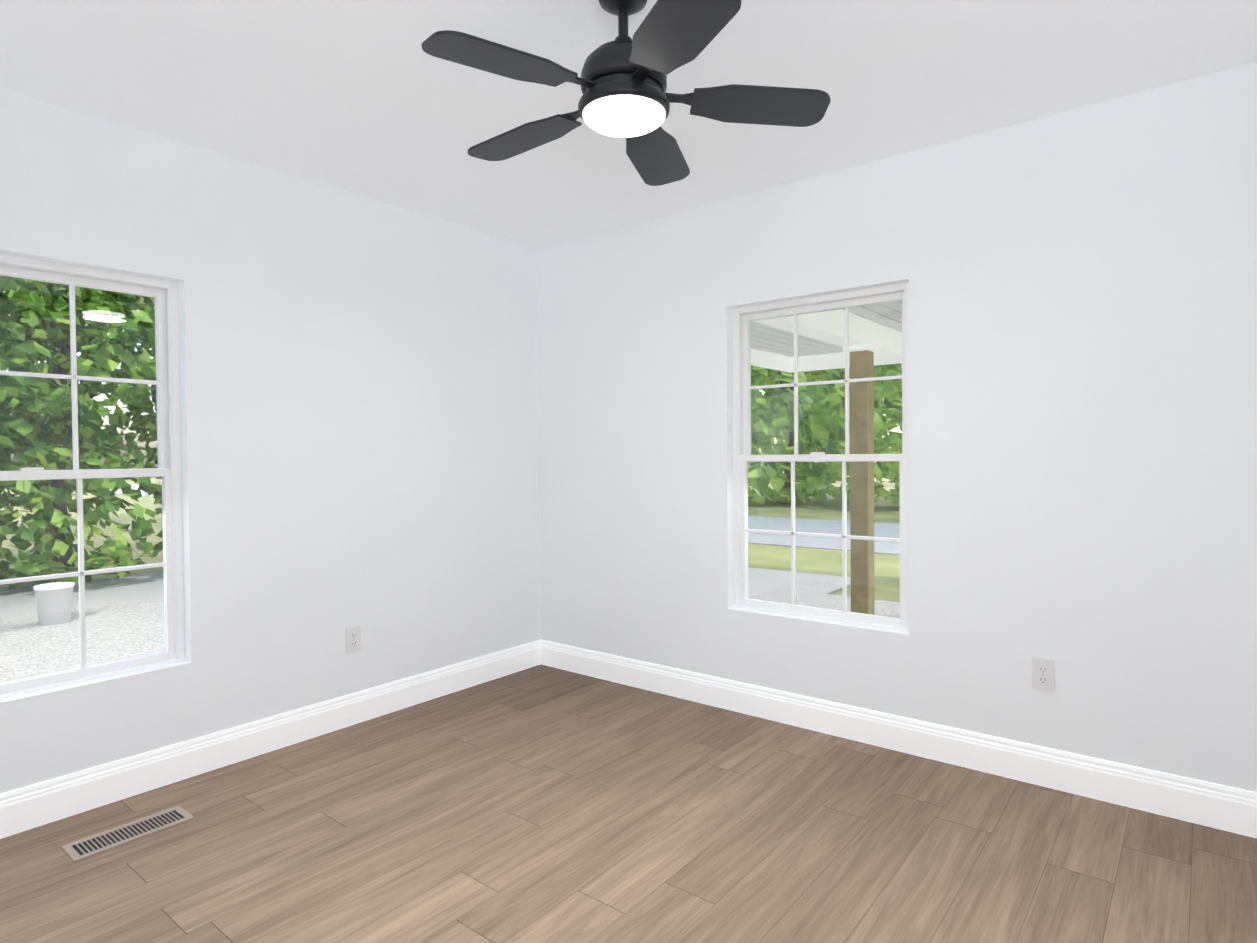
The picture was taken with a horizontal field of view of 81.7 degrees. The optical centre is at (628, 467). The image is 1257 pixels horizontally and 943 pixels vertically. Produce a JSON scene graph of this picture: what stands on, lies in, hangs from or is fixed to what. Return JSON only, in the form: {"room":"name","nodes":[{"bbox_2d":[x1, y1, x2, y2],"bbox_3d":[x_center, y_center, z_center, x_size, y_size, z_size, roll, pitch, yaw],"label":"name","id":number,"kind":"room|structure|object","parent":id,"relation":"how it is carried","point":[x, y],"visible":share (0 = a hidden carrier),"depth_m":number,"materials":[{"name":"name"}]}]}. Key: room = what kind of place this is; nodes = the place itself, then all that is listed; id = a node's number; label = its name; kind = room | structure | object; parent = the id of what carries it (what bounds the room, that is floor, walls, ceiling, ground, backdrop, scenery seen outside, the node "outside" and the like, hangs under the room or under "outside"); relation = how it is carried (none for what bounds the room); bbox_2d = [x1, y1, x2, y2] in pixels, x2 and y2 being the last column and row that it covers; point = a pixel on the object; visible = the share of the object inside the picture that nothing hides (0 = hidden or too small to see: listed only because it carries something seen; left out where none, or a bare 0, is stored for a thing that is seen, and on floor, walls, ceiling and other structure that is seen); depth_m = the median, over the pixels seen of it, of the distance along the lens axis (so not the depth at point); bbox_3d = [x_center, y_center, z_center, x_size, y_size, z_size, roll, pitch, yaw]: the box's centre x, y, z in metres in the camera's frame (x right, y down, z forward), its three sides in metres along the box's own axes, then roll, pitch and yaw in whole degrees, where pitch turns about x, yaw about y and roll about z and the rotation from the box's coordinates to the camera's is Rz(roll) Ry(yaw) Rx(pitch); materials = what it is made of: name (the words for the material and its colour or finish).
{"room":"empty bedroom","nodes":[
{"label":"empty bedroom","id":0,"kind":"room"},
{"bbox_2d":[0,88,540,793],"bbox_3d":[-1.625,-0.029,2.982,0.150,2.420,3.650,0,1,38],"label":"wall","id":1,"kind":"structure","parent":0,"point":[358,386],"depth_m":3.12,"materials":[{"name":"paint"}]},
{"bbox_2d":[0,253,186,698],"bbox_3d":[-2.044,0.026,2.485,0.103,1.465,0.910,0,1,38],"label":"window","id":2,"kind":"structure","parent":1,"relation":"in","point":[164,294],"depth_m":2.66,"materials":[{"name":"white plastic"}]},
{"bbox_2d":[0,640,540,838],"bbox_3d":[-1.550,1.111,2.950,0.016,0.140,3.350,0,1,38],"label":"baseboard","id":3,"kind":"structure","parent":1,"relation":"attached to","point":[25,808],"depth_m":2.90,"materials":[{"name":"white wood"}]},
{"bbox_2d":[346,626,360,653],"bbox_3d":[-1.257,0.787,3.323,0.008,0.116,0.072,0,1,38],"label":"electrical outlet","id":4,"kind":"object","parent":1,"relation":"attached to","point":[353,639],"visible":1,"depth_m":3.32,"materials":[{"name":"white plastic"}]},
{"bbox_2d":[0,664,1256,942],"bbox_3d":[-0.008,1.239,1.729,4.250,0.100,3.650,0,1,38],"label":"floor","id":5,"kind":"structure","parent":0,"point":[540,804],"depth_m":2.25,"materials":[{"name":"brown wood"}]},
{"bbox_2d":[61,806,194,861],"bbox_3d":[-1.628,1.190,2.375,0.135,0.004,0.335,0,1,38],"label":"floor vent","id":6,"kind":"object","parent":5,"relation":"in","point":[83,848],"visible":1,"depth_m":2.36,"materials":[{"name":"beige metal"}]},
{"bbox_2d":[0,0,1256,248],"bbox_3d":[-0.030,-1.290,1.685,4.250,0.120,3.650,0,1,38],"label":"ceiling","id":7,"kind":"structure","parent":0,"point":[370,100],"depth_m":2.33,"materials":[{"name":"paint"}]},
{"bbox_2d":[422,0,830,185],"bbox_3d":[-0.041,-1.055,1.873,0.990,0.357,1.015,0,1,38],"label":"fan","id":8,"kind":"object","parent":7,"relation":"hanging from","point":[622,81],"visible":1,"depth_m":1.80,"materials":[{"name":"black metal"}]},
{"bbox_2d":[536,62,1256,791],"bbox_3d":[1.127,-0.054,3.031,4.100,2.420,0.150,0,1,38],"label":"wall","id":9,"kind":"structure","parent":0,"point":[1082,398],"depth_m":2.73,"materials":[{"name":"paint"}]},
{"bbox_2d":[732,282,908,631],"bbox_3d":[0.859,-0.044,3.269,0.845,1.436,0.103,0,1,38],"label":"window","id":10,"kind":"structure","parent":9,"relation":"in","point":[743,318],"depth_m":3.27,"materials":[{"name":"white plastic"}]},
{"bbox_2d":[541,640,1256,837],"bbox_3d":[1.027,1.087,3.033,3.950,0.140,0.016,0,1,38],"label":"baseboard","id":11,"kind":"structure","parent":9,"relation":"attached to","point":[1217,806],"depth_m":2.84,"materials":[{"name":"white wood"}]},
{"bbox_2d":[1032,657,1054,691],"bbox_3d":[1.510,0.755,2.646,0.072,0.116,0.008,0,1,38],"label":"electrical outlet","id":12,"kind":"object","parent":9,"relation":"attached to","point":[1043,674],"visible":1,"depth_m":2.64,"materials":[{"name":"white plastic"}]},
{"label":"outside","id":13,"kind":"structure","parent":0,"visible":0},
{"bbox_2d":[0,465,899,682],"bbox_3d":[11.919,1.253,19.940,140.000,0.230,140.000,0,1,38],"label":"ground","id":14,"kind":"structure","parent":13,"point":[67,653],"depth_m":8.87,"materials":[{"name":"grey concrete"}]},
{"bbox_2d":[33,582,74,624],"bbox_3d":[-5.608,1.329,7.101,0.316,0.370,0.316,0,1,38],"label":"bucket","id":15,"kind":"object","parent":14,"relation":"on","point":[65,612],"depth_m":7.00,"materials":[{"name":"white plastic"}]},
{"bbox_2d":[3,283,153,553],"bbox_3d":[-10.510,-3.410,12.975,5.208,9.787,4.998,0,1,38],"label":"tree","id":16,"kind":"object","parent":14,"relation":"on","point":[49,487],"depth_m":12.56,"materials":[{"name":"green plant"}]},
{"bbox_2d":[0,275,162,590],"bbox_3d":[-7.718,-2.341,9.247,4.513,7.732,4.106,0,1,38],"label":"tree","id":17,"kind":"object","parent":14,"relation":"on","point":[59,459],"depth_m":8.88,"materials":[{"name":"green plant"}]},
{"bbox_2d":[119,296,157,464],"bbox_3d":[-5.641,-2.146,11.150,3.815,7.239,3.710,0,1,38],"label":"tree","id":18,"kind":"object","parent":14,"relation":"on","point":[144,436],"depth_m":10.26,"materials":[{"name":"green plant"}]},
{"bbox_2d":[756,372,784,418],"bbox_3d":[1.862,-5.061,27.806,9.288,12.755,10.086,0,1,38],"label":"tree","id":19,"kind":"object","parent":14,"relation":"on","point":[777,382],"depth_m":27.31,"materials":[{"name":"green plant"}]},
{"bbox_2d":[748,363,901,503],"bbox_3d":[5.545,-4.589,23.676,7.428,11.730,8.326,0,1,38],"label":"tree","id":20,"kind":"object","parent":14,"relation":"on","point":[757,479],"depth_m":22.34,"materials":[{"name":"green plant"}]},
{"bbox_2d":[751,301,901,614],"bbox_3d":[3.038,0.107,4.347,6.540,2.760,4.220,0,1,38],"label":"porch","id":21,"kind":"structure","parent":14,"relation":"on","point":[831,335],"depth_m":5.86,"materials":[{"name":"white wood"}]},
{"bbox_2d":[801,364,901,503],"bbox_3d":[9.272,-4.454,20.157,8.876,11.599,8.371,0,1,38],"label":"tree","id":22,"kind":"object","parent":14,"relation":"on","point":[890,437],"depth_m":19.87,"materials":[{"name":"green plant"}]}
]}

